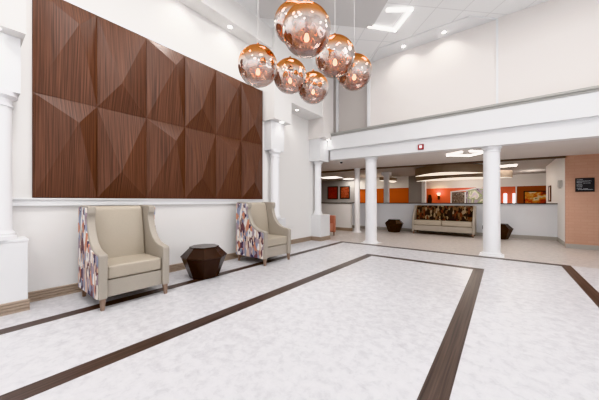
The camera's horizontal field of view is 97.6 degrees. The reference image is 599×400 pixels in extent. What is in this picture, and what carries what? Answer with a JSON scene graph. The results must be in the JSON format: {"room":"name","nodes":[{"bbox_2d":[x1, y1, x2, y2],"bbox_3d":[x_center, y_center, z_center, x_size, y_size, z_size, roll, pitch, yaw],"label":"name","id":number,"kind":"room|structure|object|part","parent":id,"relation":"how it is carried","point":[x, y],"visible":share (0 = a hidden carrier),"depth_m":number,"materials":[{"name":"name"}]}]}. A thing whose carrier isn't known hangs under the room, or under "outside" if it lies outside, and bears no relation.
{"room":"hotel lobby","nodes":[
{"label":"hotel lobby","id":0,"kind":"room"},
{"bbox_2d":[0,0,25,45],"bbox_3d":[-4.302,-2.835,1.325,0.440,2.130,4.015,0,0,38],"label":"bulkhead","id":1,"kind":"object","parent":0,"point":[12,12],"visible":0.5,"depth_m":2.72,"materials":[{"name":"white paint"}]},
{"bbox_2d":[12,0,270,291],"bbox_3d":[-3.249,-1.350,3.283,0.300,5.100,8.400,0,0,38],"label":"wall","id":2,"kind":"structure","parent":0,"point":[51,232],"depth_m":4.03,"materials":[{"name":"white paint"}]},
{"bbox_2d":[12,198,262,205],"bbox_3d":[-2.074,0.013,4.511,0.050,0.095,3.980,0,0,38],"label":"trim","id":3,"kind":"structure","parent":2,"relation":"attached to","point":[15,201],"depth_m":3.73,"materials":[{"name":"white"}]},
{"bbox_2d":[32,0,262,198],"bbox_3d":[-1.964,-1.292,4.552,0.171,2.505,3.760,0,0,38],"label":"wood wall panel","id":4,"kind":"object","parent":2,"relation":"attached to","point":[117,112],"visible":1,"depth_m":3.84,"materials":[{"name":"brown wood"}]},
{"bbox_2d":[64,0,262,90],"bbox_3d":[-2.024,-2.565,4.592,0.030,0.030,3.770,0,0,38],"label":"trim","id":5,"kind":"structure","parent":2,"relation":"attached to","point":[68,1],"depth_m":4.09,"materials":[{"name":"white paint"}]},
{"bbox_2d":[28,236,310,301],"bbox_3d":[-1.375,1.139,5.529,0.212,0.122,6.104,0,0,35],"label":"baseboard","id":6,"kind":"structure","parent":2,"relation":"attached to","point":[38,295],"depth_m":3.36,"materials":[{"name":"brown wood"}]},
{"bbox_2d":[177,0,271,48],"bbox_3d":[-1.930,-3.675,4.484,0.310,0.450,3.885,0,0,38],"label":"bulkhead","id":7,"kind":"object","parent":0,"point":[247,27],"visible":0.8,"depth_m":5.17,"materials":[{"name":"white paint"}]},
{"bbox_2d":[263,28,291,125],"bbox_3d":[-0.527,-2.880,6.234,0.380,2.040,0.600,0,0,38],"label":"bulkhead","id":8,"kind":"object","parent":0,"point":[277,105],"visible":0.43,"depth_m":6.04,"materials":[{"name":"white paint"}]},
{"bbox_2d":[279,114,314,239],"bbox_3d":[-0.054,-1.350,7.576,0.080,5.100,2.300,0,0,38],"label":"wall","id":9,"kind":"structure","parent":0,"point":[296,173],"depth_m":7.51,"materials":[{"name":"white paint"}]},
{"bbox_2d":[0,228,598,399],"bbox_3d":[0.911,1.260,7.776,14.900,0.120,21.000,0,0,38],"label":"floor","id":10,"kind":"structure","parent":0,"point":[372,327],"depth_m":2.37,"materials":[{"name":"white tile"}]},
{"bbox_2d":[0,32,29,316],"bbox_3d":[-3.261,-0.284,2.760,0.319,2.968,0.559,0,0,38],"label":"pilaster","id":11,"kind":"object","parent":10,"relation":"on","point":[13,249],"visible":1,"depth_m":2.79,"materials":[{"name":"white paint"}]},
{"bbox_3d":[-3.265,1.139,2.765,0.306,0.122,0.557,0,0,38],"label":"plinth baseboard","id":12,"kind":"part","parent":11,"relation":"part of","materials":[{"name":"beige wood"}]},
{"bbox_2d":[78,205,168,310],"bbox_3d":[-2.228,0.627,3.351,0.780,1.145,0.778,0,0,38],"label":"wingback armchair","id":13,"kind":"object","parent":10,"relation":"on","point":[121,250],"visible":1,"depth_m":3.27,"materials":[{"name":"beige fabric"}]},
{"bbox_3d":[-2.434,0.565,3.086,0.780,1.020,0.082,0,0,38],"label":"arm","id":14,"kind":"part","parent":13,"relation":"part of","materials":[{"name":"beige fabric"}]},
{"bbox_3d":[-2.161,1.135,2.875,0.051,0.130,0.051,0,0,38],"label":"leg","id":15,"kind":"part","parent":13,"relation":"part of","materials":[{"name":"brown wood"}]},
{"bbox_3d":[-2.407,0.422,3.491,0.200,0.716,0.578,0,0,38],"label":"backrest","id":16,"kind":"part","parent":13,"relation":"part of","materials":[{"name":"beige fabric"}]},
{"bbox_2d":[108,253,160,278],"bbox_3d":[-2.174,0.800,3.310,0.575,0.150,0.582,0,0,38],"label":"seat cushion","id":17,"kind":"object","parent":13,"relation":"on","point":[127,265],"depth_m":3.19,"materials":[{"name":"beige fabric"}]},
{"bbox_3d":[-2.226,0.977,3.350,0.685,0.190,0.590,0,0,38],"label":"rail","id":18,"kind":"part","parent":13,"relation":"part of","materials":[{"name":"beige fabric"}]},
{"bbox_3d":[-2.022,0.565,3.616,0.780,1.020,0.082,0,0,38],"label":"arm","id":19,"kind":"part","parent":13,"relation":"part of","materials":[{"name":"beige fabric"}]},
{"bbox_3d":[-1.750,1.135,3.404,0.051,0.130,0.051,0,0,38],"label":"leg","id":20,"kind":"part","parent":13,"relation":"part of","materials":[{"name":"brown wood"}]},
{"bbox_2d":[0,242,342,334],"bbox_3d":[-1.907,1.198,3.495,0.140,0.002,10.383,0,0,37],"label":"trim","id":21,"kind":"structure","parent":10,"relation":"on","point":[59,316],"depth_m":3.15,"materials":[{"name":"brown wood"}]},
{"bbox_2d":[0,255,369,399],"bbox_3d":[-1.281,1.198,2.198,0.160,0.002,9.101,0,0,38],"label":"trim","id":22,"kind":"structure","parent":10,"relation":"on","point":[25,392],"depth_m":2.16,"materials":[{"name":"brown wood"}]},
{"bbox_2d":[180,244,226,278],"bbox_3d":[-1.525,0.960,4.198,0.653,0.481,0.653,0,0,3],"label":"side table","id":23,"kind":"object","parent":10,"relation":"on","point":[201,261],"visible":1,"depth_m":3.99,"materials":[{"name":"brown wood"}]},
{"bbox_2d":[236,202,290,265],"bbox_3d":[-0.720,0.610,5.333,0.811,1.179,0.778,0,0,38],"label":"wingback armchair","id":24,"kind":"object","parent":10,"relation":"on","point":[259,234],"visible":1,"depth_m":5.18,"materials":[{"name":"beige fabric"}]},
{"bbox_3d":[-0.926,0.546,5.068,0.811,1.051,0.082,0,0,38],"label":"arm","id":25,"kind":"part","parent":24,"relation":"part of","materials":[{"name":"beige fabric"}]},
{"bbox_3d":[-0.907,0.399,5.478,0.208,0.738,0.578,0,0,38],"label":"backrest","id":26,"kind":"part","parent":24,"relation":"part of","materials":[{"name":"beige fabric"}]},
{"bbox_3d":[-0.718,0.970,5.331,0.712,0.196,0.590,0,0,38],"label":"rail","id":27,"kind":"part","parent":24,"relation":"part of","materials":[{"name":"beige fabric"}]},
{"bbox_2d":[268,234,286,246],"bbox_3d":[-0.665,0.788,5.290,0.598,0.154,0.582,0,0,38],"label":"seat cushion","id":28,"kind":"object","parent":24,"relation":"on","point":[274,240],"depth_m":5.17,"materials":[{"name":"beige fabric"}]},
{"bbox_3d":[-0.514,0.546,5.598,0.811,1.051,0.082,0,0,38],"label":"arm","id":29,"kind":"part","parent":24,"relation":"part of","materials":[{"name":"beige fabric"}]},
{"bbox_2d":[264,120,285,226],"bbox_3d":[-0.564,-0.329,6.257,0.289,3.058,0.557,0,0,38],"label":"pilaster","id":30,"kind":"object","parent":10,"relation":"on","point":[273,131],"visible":0.59,"depth_m":6.14,"materials":[{"name":"white paint"}]},
{"bbox_2d":[309,138,330,240],"bbox_3d":[0.644,-0.324,8.090,0.388,3.048,0.649,0,0,38],"label":"pilaster","id":31,"kind":"object","parent":10,"relation":"on","point":[318,148],"visible":0.99,"depth_m":7.96,"materials":[{"name":"white paint"}]},
{"bbox_3d":[0.665,1.139,8.135,0.366,0.122,0.552,0,0,38],"label":"plinth baseboard","id":32,"kind":"part","parent":31,"relation":"part of","materials":[{"name":"brown wood"}]},
{"bbox_2d":[330,215,335,235],"bbox_3d":[0.781,0.830,9.042,0.680,0.740,0.720,0,0,38],"label":"chair","id":33,"kind":"object","parent":10,"relation":"on","point":[332,217],"visible":0.13,"depth_m":9.07,"materials":[{"name":"orange fabric"}]},
{"bbox_3d":[0.781,0.905,9.042,0.600,0.270,0.580,0,0,38],"label":"seat","id":34,"kind":"part","parent":33,"relation":"part of","materials":[{"name":"brown fabric"}]},
{"bbox_2d":[353,168,360,232],"bbox_3d":[2.225,-0.030,10.086,0.294,2.461,0.294,0,0,38],"label":"column","id":35,"kind":"structure","parent":10,"relation":"on","point":[357,170],"depth_m":10.00,"materials":[{"name":"white paint"}]},
{"bbox_2d":[361,157,380,243],"bbox_3d":[2.060,-0.019,7.542,0.448,2.439,0.448,0,0,38],"label":"column","id":36,"kind":"structure","parent":10,"relation":"on","point":[371,162],"depth_m":7.41,"materials":[{"name":"white paint"}]},
{"bbox_2d":[382,172,390,202],"bbox_3d":[4.013,-0.060,12.078,0.340,2.520,0.340,0,0,38],"label":"post","id":37,"kind":"object","parent":10,"relation":"on","point":[386,175],"visible":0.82,"depth_m":12.00,"materials":[{"name":"white paint"}]},
{"bbox_2d":[385,219,403,231],"bbox_3d":[3.701,0.960,10.243,0.653,0.481,0.653,0,0,-15],"label":"side table","id":38,"kind":"object","parent":10,"relation":"on","point":[393,225],"visible":1,"depth_m":10.03,"materials":[{"name":"brown wood"}]},
{"bbox_2d":[366,254,483,270],"bbox_3d":[2.354,1.198,5.224,2.170,0.002,0.140,0,0,38],"label":"trim","id":39,"kind":"structure","parent":10,"relation":"on","point":[366,254],"depth_m":5.10,"materials":[{"name":"brown wood"}]},
{"bbox_2d":[412,205,475,237],"bbox_3d":[5.106,0.677,9.329,1.940,1.045,0.620,0,0,38],"label":"settee","id":40,"kind":"object","parent":10,"relation":"on","point":[439,218],"visible":1,"depth_m":9.21,"materials":[{"name":"beige fabric"}]},
{"bbox_3d":[4.373,0.632,9.909,0.070,0.935,0.620,0,0,38],"label":"arm","id":41,"kind":"part","parent":40,"relation":"part of","materials":[{"name":"beige fabric"}]},
{"bbox_2d":[414,219,441,225],"bbox_3d":[4.720,0.780,9.565,0.891,0.170,0.490,0,0,38],"label":"seat cushion","id":42,"kind":"object","parent":40,"relation":"on","point":[417,222],"depth_m":9.40,"materials":[{"name":"beige fabric"}]},
{"bbox_2d":[417,205,443,220],"bbox_3d":[4.824,0.435,9.697,0.891,0.530,0.201,0,0,38],"label":"cushion","id":43,"kind":"object","parent":40,"relation":"on","point":[424,212],"depth_m":9.64,"materials":[{"name":"fabric"}]},
{"bbox_3d":[5.075,0.973,9.290,1.800,0.195,0.480,0,0,38],"label":"rail","id":44,"kind":"part","parent":40,"relation":"part of","materials":[{"name":"beige fabric"}]},
{"bbox_3d":[5.260,0.618,9.523,1.800,0.925,0.115,0,0,38],"label":"frame","id":45,"kind":"part","parent":40,"relation":"part of","materials":[{"name":"beige fabric"}]},
{"bbox_2d":[442,221,471,226],"bbox_3d":[5.425,0.780,9.007,0.891,0.170,0.490,0,0,38],"label":"seat cushion","id":46,"kind":"object","parent":40,"relation":"on","point":[444,223],"depth_m":8.85,"materials":[{"name":"beige fabric"}]},
{"bbox_2d":[443,206,472,221],"bbox_3d":[5.529,0.435,9.139,0.891,0.530,0.201,0,0,38],"label":"cushion","id":47,"kind":"object","parent":40,"relation":"on","point":[450,213],"depth_m":9.09,"materials":[{"name":"fabric"}]},
{"bbox_3d":[5.840,0.632,8.749,0.070,0.935,0.620,0,0,38],"label":"arm","id":48,"kind":"part","parent":40,"relation":"part of","materials":[{"name":"beige fabric"}]},
{"bbox_2d":[417,269,483,399],"bbox_3d":[0.320,1.198,0.954,0.165,0.002,9.100,0,0,38],"label":"trim","id":49,"kind":"structure","parent":10,"relation":"on","point":[439,381],"depth_m":2.11,"materials":[{"name":"brown wood"}]},
{"bbox_2d":[340,241,571,266],"bbox_3d":[3.092,1.198,6.272,4.790,0.002,0.140,0,0,38],"label":"trim","id":50,"kind":"structure","parent":10,"relation":"on","point":[340,241],"depth_m":5.75,"materials":[{"name":"brown wood"}]},
{"bbox_2d":[479,146,503,257],"bbox_3d":[4.259,0.006,5.809,0.448,2.389,0.448,0,0,38],"label":"column","id":51,"kind":"structure","parent":10,"relation":"on","point":[491,154],"depth_m":5.68,"materials":[{"name":"white paint"}]},
{"bbox_2d":[501,223,512,239],"bbox_3d":[6.370,0.960,8.348,0.653,0.481,0.653,0,0,-25],"label":"side table","id":52,"kind":"object","parent":10,"relation":"on","point":[506,230],"visible":0.38,"depth_m":8.10,"materials":[{"name":"brown wood"}]},
{"bbox_2d":[562,266,598,306],"bbox_3d":[1.702,1.198,0.691,0.140,0.002,10.380,0,0,38],"label":"trim","id":53,"kind":"structure","parent":10,"relation":"on","point":[586,287],"depth_m":3.73,"materials":[{"name":"brown wood"}]},
{"bbox_2d":[292,53,322,119],"bbox_3d":[0.001,-3.170,7.166,0.510,1.460,1.520,0,0,38],"label":"bulkhead","id":54,"kind":"object","parent":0,"point":[307,111],"visible":0.29,"depth_m":7.13,"materials":[{"name":"white paint"}]},
{"bbox_2d":[308,77,332,140],"bbox_3d":[0.652,-2.875,7.971,0.550,2.050,0.550,0,0,38],"label":"bulkhead","id":55,"kind":"object","parent":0,"point":[322,127],"visible":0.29,"depth_m":7.79,"materials":[{"name":"white paint"}]},
{"bbox_2d":[321,203,351,227],"bbox_3d":[0.974,0.650,11.361,2.800,1.100,0.140,0,0,38],"label":"wall","id":56,"kind":"structure","parent":0,"point":[342,211],"depth_m":10.72,"materials":[{"name":"white paint"}]},
{"bbox_2d":[336,227,352,230],"bbox_3d":[0.976,1.139,11.349,2.818,0.122,0.158,0,0,38],"label":"baseboard","id":57,"kind":"structure","parent":56,"relation":"attached to","point":[337,228],"depth_m":10.60,"materials":[{"name":"brown wood"}]},
{"bbox_2d":[333,79,366,132],"bbox_3d":[1.537,-2.900,7.904,1.330,2.000,0.130,0,0,38],"label":"wall","id":58,"kind":"structure","parent":0,"point":[352,104],"depth_m":7.83,"materials":[{"name":"grey paint"}]},
{"bbox_2d":[336,78,338,131],"bbox_3d":[1.169,-2.925,8.075,0.060,1.950,0.070,0,0,38],"label":"trim","id":59,"kind":"structure","parent":58,"relation":"attached to","point":[337,81],"depth_m":8.06,"materials":[{"name":"white paint"}]},
{"bbox_2d":[321,176,408,202],"bbox_3d":[2.870,-0.060,16.289,7.550,2.520,0.250,0,0,38],"label":"wall","id":60,"kind":"structure","parent":0,"point":[349,182],"depth_m":15.95,"materials":[{"name":"grey paint"}]},
{"bbox_2d":[328,186,337,198],"bbox_3d":[2.117,-0.520,16.696,0.740,0.800,0.029,0,0,38],"label":"framed picture","id":61,"kind":"object","parent":60,"relation":"attached to","point":[332,191],"visible":1,"depth_m":16.66,"materials":[{"name":"black"}]},
{"bbox_2d":[340,186,349,198],"bbox_3d":[2.804,-0.520,16.163,0.660,0.760,0.029,0,0,38],"label":"framed picture","id":62,"kind":"object","parent":60,"relation":"attached to","point":[344,190],"visible":1,"depth_m":16.14,"materials":[{"name":"black"}]},
{"bbox_2d":[341,187,348,197],"bbox_3d":[2.808,-0.520,16.167,0.560,0.660,0.017,0,0,38],"label":"artwork","id":63,"kind":"object","parent":62,"relation":"attached to","point":[344,190],"depth_m":16.16},
{"bbox_2d":[360,188,408,202],"bbox_3d":[4.698,0.250,14.933,3.000,1.900,0.150,0,0,38],"label":"wall","id":64,"kind":"structure","parent":0,"point":[396,195],"depth_m":14.46,"materials":[{"name":"paint"}]},
{"bbox_2d":[235,0,548,61],"bbox_3d":[0.579,-3.947,1.829,8.130,0.145,11.200,0,0,38],"label":"ceiling","id":65,"kind":"structure","parent":0,"point":[425,15],"depth_m":5.66,"materials":[{"name":"paint"}]},
{"bbox_2d":[282,0,330,57],"bbox_3d":[0.069,-2.644,2.567,0.472,2.430,0.472,0,0,38],"label":"globe pendant","id":66,"kind":"object","parent":65,"relation":"hanging from","point":[306,30],"visible":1,"depth_m":2.47,"materials":[{"name":"mirror"}]},
{"bbox_2d":[304,27,308,41],"bbox_3d":[0.069,-1.727,2.567,0.050,0.334,0.050,0,0,38],"label":"bulb","id":67,"kind":"object","parent":66,"relation":"attached to","point":[306,38],"depth_m":2.55,"materials":[{"name":"white glass"}]},
{"bbox_2d":[259,0,387,28],"bbox_3d":[0.528,-3.880,4.478,2.467,0.039,2.510,0,0,-7],"label":"ceiling panel","id":68,"kind":"object","parent":65,"relation":"attached to","point":[339,12],"visible":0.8,"depth_m":5.31,"materials":[{"name":"white"}]},
{"bbox_2d":[238,43,277,87],"bbox_3d":[-0.519,-2.647,3.277,0.490,2.424,0.490,0,0,38],"label":"globe pendant","id":69,"kind":"object","parent":68,"relation":"hanging from","point":[257,64],"visible":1,"depth_m":3.15,"materials":[{"name":"glass"}]},
{"bbox_2d":[274,0,299,43],"bbox_3d":[-0.076,-2.897,3.212,0.470,1.924,0.470,0,0,38],"label":"globe pendant","id":70,"kind":"object","parent":68,"relation":"hanging from","point":[280,14],"visible":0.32,"depth_m":3.05,"materials":[{"name":"mirror"}]},
{"bbox_2d":[274,56,306,93],"bbox_3d":[-0.143,-2.748,3.973,0.504,2.221,0.504,0,0,38],"label":"globe pendant","id":71,"kind":"object","parent":68,"relation":"hanging from","point":[291,76],"visible":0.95,"depth_m":3.83,"materials":[{"name":"mirror"}]},
{"bbox_2d":[298,69,328,103],"bbox_3d":[0.228,-2.744,4.369,0.510,2.229,0.510,0,0,38],"label":"globe pendant","id":72,"kind":"object","parent":68,"relation":"hanging from","point":[315,89],"visible":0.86,"depth_m":4.23,"materials":[{"name":"glass"}]},
{"bbox_2d":[315,33,354,78],"bbox_3d":[0.443,-2.707,3.277,0.490,2.304,0.490,0,0,38],"label":"globe pendant","id":73,"kind":"object","parent":68,"relation":"hanging from","point":[336,60],"visible":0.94,"depth_m":3.20,"materials":[{"name":"mirror"}]},
{"bbox_2d":[333,56,336,65],"bbox_3d":[0.443,-1.866,3.277,0.050,0.343,0.050,0,0,38],"label":"bulb","id":74,"kind":"object","parent":73,"relation":"attached to","point":[334,57],"depth_m":3.26,"materials":[{"name":"white glass"}]},
{"bbox_2d":[338,0,371,90],"bbox_3d":[0.783,-2.724,3.747,0.490,2.269,0.490,0,0,38],"label":"globe pendant","id":75,"kind":"object","parent":68,"relation":"hanging from","point":[358,77],"visible":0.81,"depth_m":3.75,"materials":[{"name":"glass"}]},
{"bbox_3d":[0.783,-2.994,3.747,0.006,1.729,0.006,0,0,-30],"label":"cord","id":76,"kind":"part","parent":75,"relation":"part of","materials":[{"name":"white plastic"}]},
{"bbox_3d":[0.783,-1.833,3.747,0.490,0.485,0.490,0,0,38],"label":"globe","id":77,"kind":"part","parent":75,"relation":"part of","materials":[{"name":"glass"}]},
{"bbox_2d":[368,8,412,31],"bbox_3d":[1.911,-3.878,5.573,0.690,0.037,0.706,0,0,-10],"label":"recessed light","id":78,"kind":"object","parent":65,"relation":"in","point":[409,10],"visible":1,"depth_m":5.51,"materials":[{"name":"white plastic"}]},
{"bbox_2d":[409,176,421,202],"bbox_3d":[6.108,-0.060,13.774,0.650,2.520,0.250,0,0,38],"label":"wall pier","id":79,"kind":"object","parent":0,"point":[415,187],"visible":0.36,"depth_m":13.69,"materials":[{"name":"grey paint"}]},
{"bbox_2d":[422,181,425,202],"bbox_3d":[6.428,-0.060,13.525,0.160,2.520,0.310,0,0,38],"label":"trim","id":80,"kind":"structure","parent":79,"relation":"attached to","point":[423,182],"depth_m":13.41,"materials":[{"name":"white paint"}]},
{"bbox_2d":[321,159,554,180],"bbox_3d":[5.015,-1.370,13.059,14.900,0.100,7.620,0,0,38],"label":"ceiling","id":81,"kind":"structure","parent":0,"point":[525,166],"depth_m":11.34,"materials":[{"name":"grey paint"}]},
{"bbox_2d":[321,176,343,178],"bbox_3d":[1.766,-1.310,14.582,1.060,0.020,0.960,0,0,38],"label":"ceiling light panel","id":82,"kind":"object","parent":81,"relation":"attached to","point":[329,177],"visible":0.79,"depth_m":14.54,"materials":[{"name":"white"}]},
{"bbox_2d":[379,176,396,182],"bbox_3d":[4.666,-1.160,13.343,0.500,0.320,1.900,0,0,38],"label":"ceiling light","id":83,"kind":"object","parent":81,"relation":"hanging from","point":[392,179],"visible":0.78,"depth_m":12.94,"materials":[{"name":"white"}]},
{"bbox_2d":[415,164,482,176],"bbox_3d":[5.328,-1.160,9.631,2.300,0.320,1.050,0,0,38],"label":"cloud","id":84,"kind":"object","parent":81,"relation":"hanging from","point":[457,168],"visible":0.92,"depth_m":9.27,"materials":[{"name":"brown"}]},
{"bbox_2d":[416,170,512,180],"bbox_3d":[6.354,-1.105,10.512,3.440,0.430,1.100,0,0,38],"label":"cloud","id":85,"kind":"object","parent":81,"relation":"hanging from","point":[503,173],"visible":0.52,"depth_m":10.14,"materials":[{"name":"brown"}]},
{"bbox_2d":[500,164,517,166],"bbox_3d":[7.606,-1.310,9.793,0.860,0.020,0.760,0,0,38],"label":"ceiling light panel","id":86,"kind":"object","parent":81,"relation":"attached to","point":[504,165],"visible":0.59,"depth_m":9.62,"materials":[{"name":"white"}]},
{"bbox_2d":[352,203,557,236],"bbox_3d":[4.907,0.650,10.067,7.209,1.100,0.140,0,0,36],"label":"wall","id":87,"kind":"structure","parent":0,"point":[525,219],"depth_m":8.51,"materials":[{"name":"white paint"}]},
{"bbox_2d":[342,202,557,203],"bbox_3d":[4.899,0.085,10.073,7.231,0.030,0.200,0,0,36],"label":"trim","id":88,"kind":"structure","parent":87,"relation":"on","point":[342,202],"depth_m":9.16,"materials":[{"name":"grey"}]},
{"bbox_2d":[352,225,556,240],"bbox_3d":[4.854,1.145,10.011,7.190,0.110,0.015,0,0,36],"label":"baseboard","id":89,"kind":"structure","parent":87,"relation":"attached to","point":[353,226],"depth_m":9.04,"materials":[{"name":"grey"}]},
{"bbox_2d":[321,138,598,171],"bbox_3d":[2.027,-1.364,8.967,14.200,0.473,2.350,0,0,38],"label":"ceiling","id":90,"kind":"structure","parent":0,"point":[591,145],"depth_m":6.80,"materials":[{"name":"white paint"}]},
{"bbox_2d":[446,150,482,156],"bbox_3d":[4.158,-1.177,6.493,0.660,0.037,0.636,0,0,-9],"label":"recessed light","id":91,"kind":"object","parent":90,"relation":"in","point":[480,152],"visible":0.82,"depth_m":6.53,"materials":[{"name":"white"}]},
{"bbox_2d":[328,91,598,150],"bbox_3d":[3.882,-1.720,5.829,7.420,0.460,0.270,0,0,38],"label":"beam","id":92,"kind":"structure","parent":0,"point":[586,105],"depth_m":5.60,"materials":[{"name":"white paint"}]},
{"bbox_2d":[330,116,598,160],"bbox_3d":[3.930,-1.349,5.875,7.400,0.443,0.200,0,0,38],"label":"beam","id":93,"kind":"structure","parent":0,"point":[584,128],"depth_m":5.66,"materials":[{"name":"white paint"}]},
{"bbox_2d":[418,144,423,149],"bbox_3d":[2.986,-1.330,6.452,0.130,0.130,0.055,0,0,38],"label":"fire alarm strobe","id":94,"kind":"object","parent":93,"relation":"attached to","point":[420,146],"visible":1,"depth_m":6.43,"materials":[{"name":"red plastic"}]},
{"bbox_2d":[370,0,598,125],"bbox_3d":[4.461,-2.900,5.556,6.170,2.000,0.250,0,0,38],"label":"wall","id":95,"kind":"structure","parent":0,"point":[551,46],"depth_m":5.63,"materials":[{"name":"white paint"}]},
{"bbox_2d":[367,81,369,126],"bbox_3d":[1.976,-2.925,7.386,0.080,1.950,0.170,0,0,38],"label":"trim","id":96,"kind":"structure","parent":95,"relation":"attached to","point":[368,84],"depth_m":7.32,"materials":[{"name":"white paint"}]},
{"bbox_2d":[331,85,598,136],"bbox_3d":[3.830,-1.978,5.762,7.420,0.115,0.200,0,0,38],"label":"trim","id":97,"kind":"structure","parent":95,"relation":"attached to","point":[593,88],"depth_m":5.59,"materials":[{"name":"grey paint"}]},
{"bbox_2d":[496,18,497,103],"bbox_3d":[4.213,-2.920,5.588,0.040,1.940,0.025,0,0,38],"label":"trim","id":98,"kind":"structure","parent":95,"relation":"attached to","point":[496,18],"depth_m":5.58,"materials":[{"name":"white paint"}]},
{"bbox_2d":[426,173,545,202],"bbox_3d":[9.985,-0.060,13.834,8.000,2.520,0.200,0,0,38],"label":"wall","id":99,"kind":"structure","parent":0,"point":[539,179],"depth_m":13.43,"materials":[{"name":"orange paint"}]},
{"bbox_2d":[450,187,482,202],"bbox_3d":[9.315,-0.270,14.258,1.920,0.940,0.049,0,0,38],"label":"mural","id":100,"kind":"object","parent":99,"relation":"attached to","point":[474,195],"visible":0.55,"depth_m":14.32,"materials":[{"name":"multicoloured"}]},
{"bbox_3d":[8.858,-0.150,14.632,0.620,0.700,0.019,0,0,38],"label":"foliage panel","id":101,"kind":"part","parent":100,"relation":"part of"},
{"bbox_3d":[9.592,-0.240,14.062,1.120,0.880,0.019,0,0,38],"label":"garden panel","id":102,"kind":"part","parent":100,"relation":"part of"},
{"bbox_2d":[503,194,506,202],"bbox_3d":[10.484,0.010,13.351,0.140,0.780,0.049,0,0,38],"label":"window","id":103,"kind":"structure","parent":99,"relation":"in","point":[504,195],"depth_m":13.34,"materials":[{"name":"white"}]},
{"bbox_2d":[515,186,516,202],"bbox_3d":[10.826,0.235,13.091,0.060,1.930,0.040,0,0,38],"label":"trim","id":104,"kind":"structure","parent":99,"relation":"attached to","point":[515,186],"depth_m":13.08,"materials":[{"name":"white"}]},
{"bbox_2d":[524,191,545,202],"bbox_3d":[11.552,-0.170,12.508,1.300,0.640,0.029,0,0,38],"label":"framed picture","id":105,"kind":"object","parent":99,"relation":"attached to","point":[529,196],"visible":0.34,"depth_m":12.64,"materials":[{"name":"black"}]},
{"bbox_2d":[546,158,564,241],"bbox_3d":[8.226,-0.060,8.349,0.150,2.520,4.120,0,0,38],"label":"wall","id":106,"kind":"structure","parent":0,"point":[555,171],"depth_m":7.77,"materials":[{"name":"white paint"}]},
{"bbox_2d":[548,185,550,201],"bbox_3d":[8.713,-0.255,9.123,0.029,0.550,0.500,0,0,38],"label":"framed picture","id":107,"kind":"object","parent":106,"relation":"attached to","point":[549,187],"visible":1,"depth_m":9.15,"materials":[{"name":"brown wood"}]},
{"bbox_2d":[557,180,561,188],"bbox_3d":[7.279,-0.465,7.325,0.090,0.230,0.140,0,0,38],"label":"wall dispenser","id":108,"kind":"object","parent":106,"relation":"attached to","point":[559,182],"visible":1,"depth_m":7.28,"materials":[{"name":"grey plastic"}]},
{"bbox_2d":[557,237,564,245],"bbox_3d":[7.324,1.145,7.323,0.015,0.110,1.452,0,0,38],"label":"baseboard","id":109,"kind":"structure","parent":106,"relation":"attached to","point":[559,240],"depth_m":7.29,"materials":[{"name":"grey"}]},
{"bbox_2d":[565,154,598,245],"bbox_3d":[7.702,-0.200,6.110,2.130,2.800,0.100,0,0,38],"label":"wall","id":110,"kind":"structure","parent":0,"point":[581,208],"depth_m":6.55,"materials":[{"name":"wood"}]},
{"bbox_2d":[321,156,565,172],"bbox_3d":[2.022,-1.356,10.509,12.300,0.488,0.080,0,0,38],"label":"trim","id":111,"kind":"structure","parent":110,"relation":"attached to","point":[553,157],"depth_m":8.25,"materials":[{"name":"brown"}]},
{"bbox_2d":[565,243,598,249],"bbox_3d":[7.585,1.145,6.125,1.935,0.110,0.020,0,0,38],"label":"baseboard","id":112,"kind":"structure","parent":110,"relation":"attached to","point":[575,246],"depth_m":6.53,"materials":[{"name":"grey"}]},
{"bbox_2d":[575,177,594,191],"bbox_3d":[7.089,-0.403,6.511,0.330,0.345,0.020,0,0,38],"label":"sign","id":113,"kind":"object","parent":110,"relation":"attached to","point":[581,184],"visible":1,"depth_m":6.50,"materials":[{"name":"black"}]}
]}

